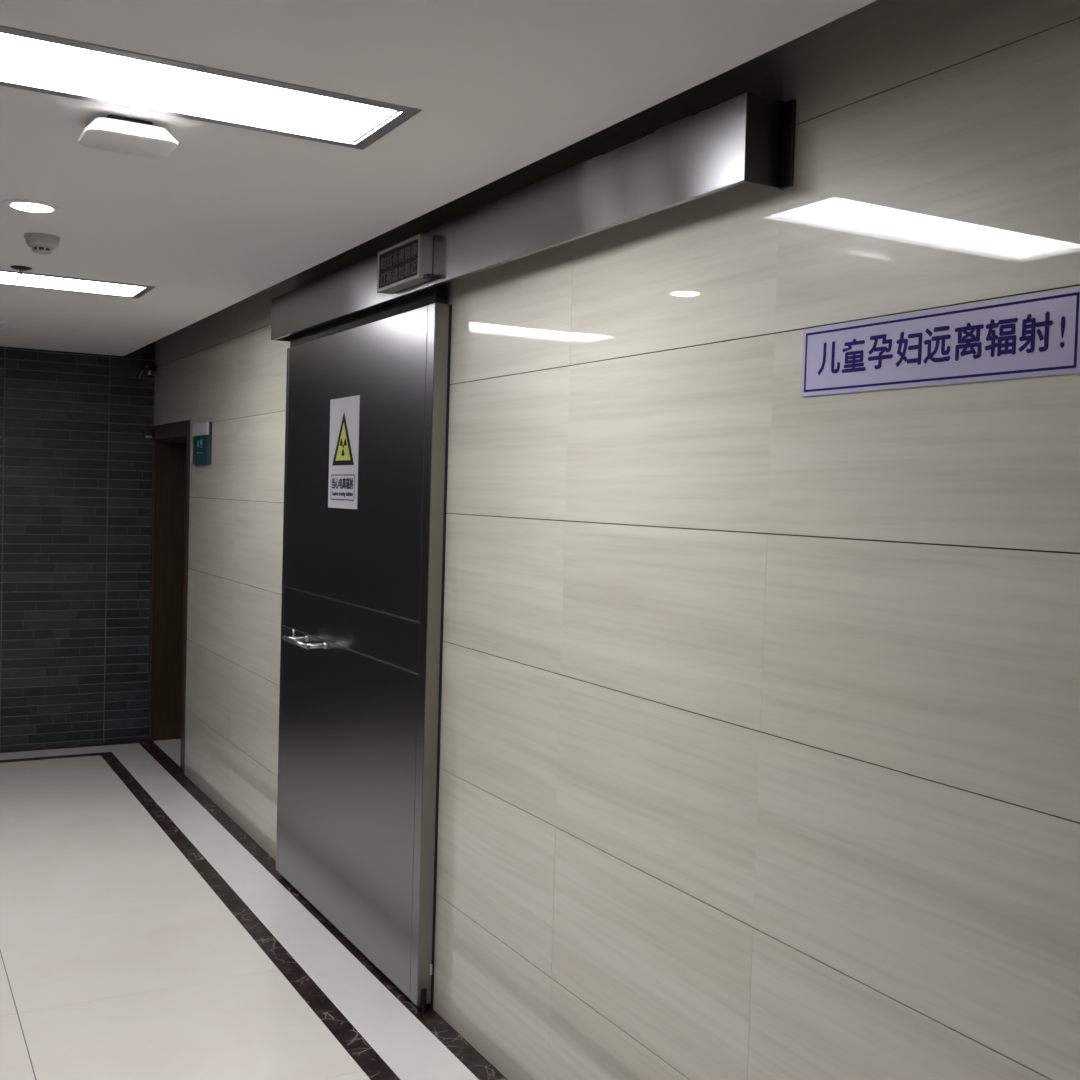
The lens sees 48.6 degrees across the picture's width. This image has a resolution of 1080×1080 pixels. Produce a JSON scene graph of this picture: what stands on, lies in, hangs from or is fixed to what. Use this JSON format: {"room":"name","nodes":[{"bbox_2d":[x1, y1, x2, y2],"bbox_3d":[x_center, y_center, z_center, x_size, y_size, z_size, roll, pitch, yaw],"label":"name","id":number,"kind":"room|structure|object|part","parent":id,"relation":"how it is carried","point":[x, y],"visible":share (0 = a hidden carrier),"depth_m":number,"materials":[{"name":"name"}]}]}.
{"room":"hospital corridor","nodes":[
{"label":"hospital corridor","id":0,"kind":"room"},
{"bbox_2d":[0,342,154,750],"bbox_3d":[-3.449,-0.016,7.210,2.810,2.620,0.204,1,2,-29],"label":"wall","id":1,"kind":"structure","parent":0,"point":[76,460],"depth_m":7.41,"materials":[{"name":"grey stone"}]},
{"bbox_2d":[143,430,152,437],"bbox_3d":[-2.483,-0.671,7.580,0.050,0.050,0.042,1,2,-29],"label":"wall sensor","id":2,"kind":"object","parent":1,"relation":"attached to","point":[147,433],"visible":1,"depth_m":7.56,"materials":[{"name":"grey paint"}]},
{"bbox_2d":[0,739,507,1079],"bbox_3d":[-0.664,1.562,2.276,2.860,0.050,11.470,1,2,-29],"label":"floor","id":3,"kind":"structure","parent":0,"point":[145,934],"depth_m":4.20,"materials":[{"name":"beige tile"}]},
{"bbox_2d":[0,0,875,355],"bbox_3d":[-0.803,-0.947,2.065,2.170,0.090,11.270,1,2,-29],"label":"ceiling","id":4,"kind":"structure","parent":0,"point":[230,215],"depth_m":2.64,"materials":[{"name":"white paint"}]},
{"bbox_2d":[0,321,8,328],"bbox_3d":[-3.251,-1.109,5.881,1.155,0.008,0.268,1,2,-29],"label":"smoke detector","id":5,"kind":"object","parent":4,"relation":"in","point":[3,325],"visible":1,"depth_m":6.10,"materials":[{"name":"white plastic"}]},
{"bbox_2d":[10,265,31,279],"bbox_3d":[-1.949,-1.003,4.495,0.076,0.043,0.076,1,2,-29],"label":"sprinkler","id":6,"kind":"object","parent":4,"relation":"attached to","point":[21,269],"visible":1,"depth_m":4.49,"materials":[{"name":"grey paint"}]},
{"bbox_2d":[1,198,61,212],"bbox_3d":[-1.478,-0.967,3.481,0.164,0.013,0.164,1,2,-29],"label":"recessed light","id":7,"kind":"object","parent":4,"relation":"in","point":[26,205],"visible":1,"depth_m":3.45,"materials":[{"name":"white plastic"}]},
{"bbox_2d":[24,233,59,254],"bbox_3d":[-1.629,-0.965,3.913,0.110,0.057,0.110,1,2,-29],"label":"smoke detector","id":8,"kind":"object","parent":4,"relation":"attached to","point":[40,243],"visible":1,"depth_m":3.88,"materials":[{"name":"grey plastic"}]},
{"bbox_2d":[0,270,154,298],"bbox_3d":[-2.132,-1.051,4.714,1.125,0.033,0.355,1,2,-29],"label":"ceiling light panel","id":9,"kind":"object","parent":4,"relation":"attached to","point":[32,280],"visible":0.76,"depth_m":4.92,"materials":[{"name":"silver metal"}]},
{"bbox_2d":[0,272,137,291],"bbox_3d":[-2.132,-1.057,4.714,1.063,0.005,0.293,1,2,-29],"label":"diffuser","id":10,"kind":"object","parent":9,"relation":"attached to","point":[6,278],"depth_m":4.91,"materials":[{"name":"white plastic"}]},
{"bbox_3d":[-2.132,-1.048,4.714,1.065,0.012,0.295,1,2,-29],"label":"trim","id":11,"kind":"part","parent":9,"relation":"part of","materials":[{"name":"white plastic"}]},
{"bbox_2d":[78,115,177,158],"bbox_3d":[-0.912,-0.901,2.652,0.195,0.051,0.165,1,2,-29],"label":"wireless access point","id":12,"kind":"object","parent":4,"relation":"attached to","point":[112,133],"visible":1,"depth_m":2.62,"materials":[{"name":"white plastic"}]},
{"bbox_2d":[0,25,421,149],"bbox_3d":[-0.822,-0.927,2.378,1.125,0.033,0.342,1,2,-29],"label":"ceiling light panel","id":13,"kind":"object","parent":4,"relation":"attached to","point":[29,60],"visible":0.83,"depth_m":2.47,"materials":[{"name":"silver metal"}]},
{"bbox_3d":[-0.822,-0.924,2.378,1.065,0.012,0.282,1,2,-29],"label":"trim","id":14,"kind":"part","parent":13,"relation":"part of","materials":[{"name":"white plastic"}]},
{"bbox_2d":[154,0,1079,1079],"bbox_3d":[0.382,0.248,2.793,0.251,2.600,11.270,1,2,-29],"label":"wall","id":15,"kind":"structure","parent":0,"point":[759,733],"depth_m":2.44,"materials":[{"name":"beige tile"}]},
{"bbox_2d":[138,364,155,377],"bbox_3d":[-2.467,-1.064,7.532,0.080,0.092,0.125,0,3,-42],"label":"security camera","id":16,"kind":"object","parent":15,"relation":"attached to","point":[149,370],"visible":1,"depth_m":7.49,"materials":[{"name":"grey paint"}]},
{"bbox_2d":[148,420,190,773],"bbox_3d":[-2.134,0.306,7.270,0.254,2.010,1.012,1,2,-29],"label":"door","id":17,"kind":"structure","parent":15,"relation":"in","point":[171,442],"depth_m":7.66,"materials":[{"name":"brown wood"}]},
{"bbox_2d":[193,422,211,464],"bbox_3d":[-1.824,-0.519,6.456,0.024,0.223,0.330,1,2,-29],"label":"plate","id":18,"kind":"object","parent":15,"relation":"attached to","point":[202,441],"visible":1,"depth_m":6.40,"materials":[{"name":"teal plastic"}]},
{"bbox_3d":[-1.830,-0.484,6.454,0.008,0.150,0.324,1,2,-29],"label":"teal panel","id":19,"kind":"part","parent":18,"relation":"part of","materials":[{"name":"teal plastic"}]},
{"bbox_2d":[276,303,451,1013],"bbox_3d":[-0.733,0.345,4.370,0.147,2.226,1.512,1,2,-29],"label":"door","id":20,"kind":"structure","parent":15,"relation":"in","point":[361,653],"depth_m":4.14,"materials":[{"name":"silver metal"}]},
{"bbox_3d":[-0.950,0.389,4.705,0.080,0.018,0.018,1,2,-29],"label":"post","id":21,"kind":"part","parent":20,"relation":"part of","materials":[{"name":"silver metal"}]},
{"bbox_3d":[-0.843,0.400,4.513,0.080,0.018,0.018,1,2,-29],"label":"post","id":22,"kind":"part","parent":20,"relation":"part of","materials":[{"name":"silver metal"}]},
{"bbox_2d":[328,395,359,508],"bbox_3d":[-0.722,-0.319,4.389,0.002,0.406,0.308,1,2,-29],"label":"warning sign","id":23,"kind":"object","parent":20,"relation":"attached to","point":[344,412],"visible":1,"depth_m":4.38,"materials":[{"name":"grey"}]},
{"bbox_3d":[-0.729,0.310,4.393,0.004,0.170,1.416,1,2,-29],"label":"seam trim","id":24,"kind":"part","parent":20,"relation":"part of","materials":[{"name":"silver metal"}]},
{"bbox_2d":[148,0,876,344],"bbox_3d":[0.146,-0.973,2.594,0.003,0.158,11.266,1,2,-29],"label":"trim","id":25,"kind":"structure","parent":15,"relation":"attached to","point":[876,0],"depth_m":2.61,"materials":[{"name":"black metal"}]},
{"bbox_2d":[271,92,795,346],"bbox_3d":[-0.318,-0.837,3.694,0.104,0.208,3.156,1,2,-29],"label":"door track cover","id":26,"kind":"object","parent":15,"relation":"attached to","point":[744,137],"visible":0.99,"depth_m":2.85,"materials":[{"name":"silver metal"}]},
{"bbox_3d":[-1.087,-0.928,5.068,0.102,0.170,0.002,1,2,-29],"label":"plate","id":27,"kind":"part","parent":26,"relation":"part of","materials":[{"name":"grey metal"}]},
{"bbox_3d":[-0.666,-0.816,4.358,0.036,0.098,1.470,1,2,-29],"label":"hanger plate","id":28,"kind":"part","parent":26,"relation":"part of","materials":[{"name":"grey metal"}]},
{"bbox_2d":[377,234,436,293],"bbox_3d":[-0.417,-0.855,3.720,0.046,0.132,0.368,1,2,-29],"label":"box","id":29,"kind":"object","parent":26,"relation":"attached to","point":[407,263],"visible":1,"depth_m":3.67,"materials":[{"name":"grey"}]},
{"bbox_3d":[0.441,-0.784,2.351,0.094,0.170,0.002,1,2,-29],"label":"plate","id":30,"kind":"part","parent":26,"relation":"part of","materials":[{"name":"grey metal"}]},
{"bbox_2d":[801,287,1079,396],"bbox_3d":[0.659,-0.328,2.049,0.005,0.129,0.614,1,2,-29],"label":"notice","id":31,"kind":"object","parent":15,"relation":"attached to","point":[1038,334],"visible":1,"depth_m":2.00,"materials":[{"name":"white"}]}
]}

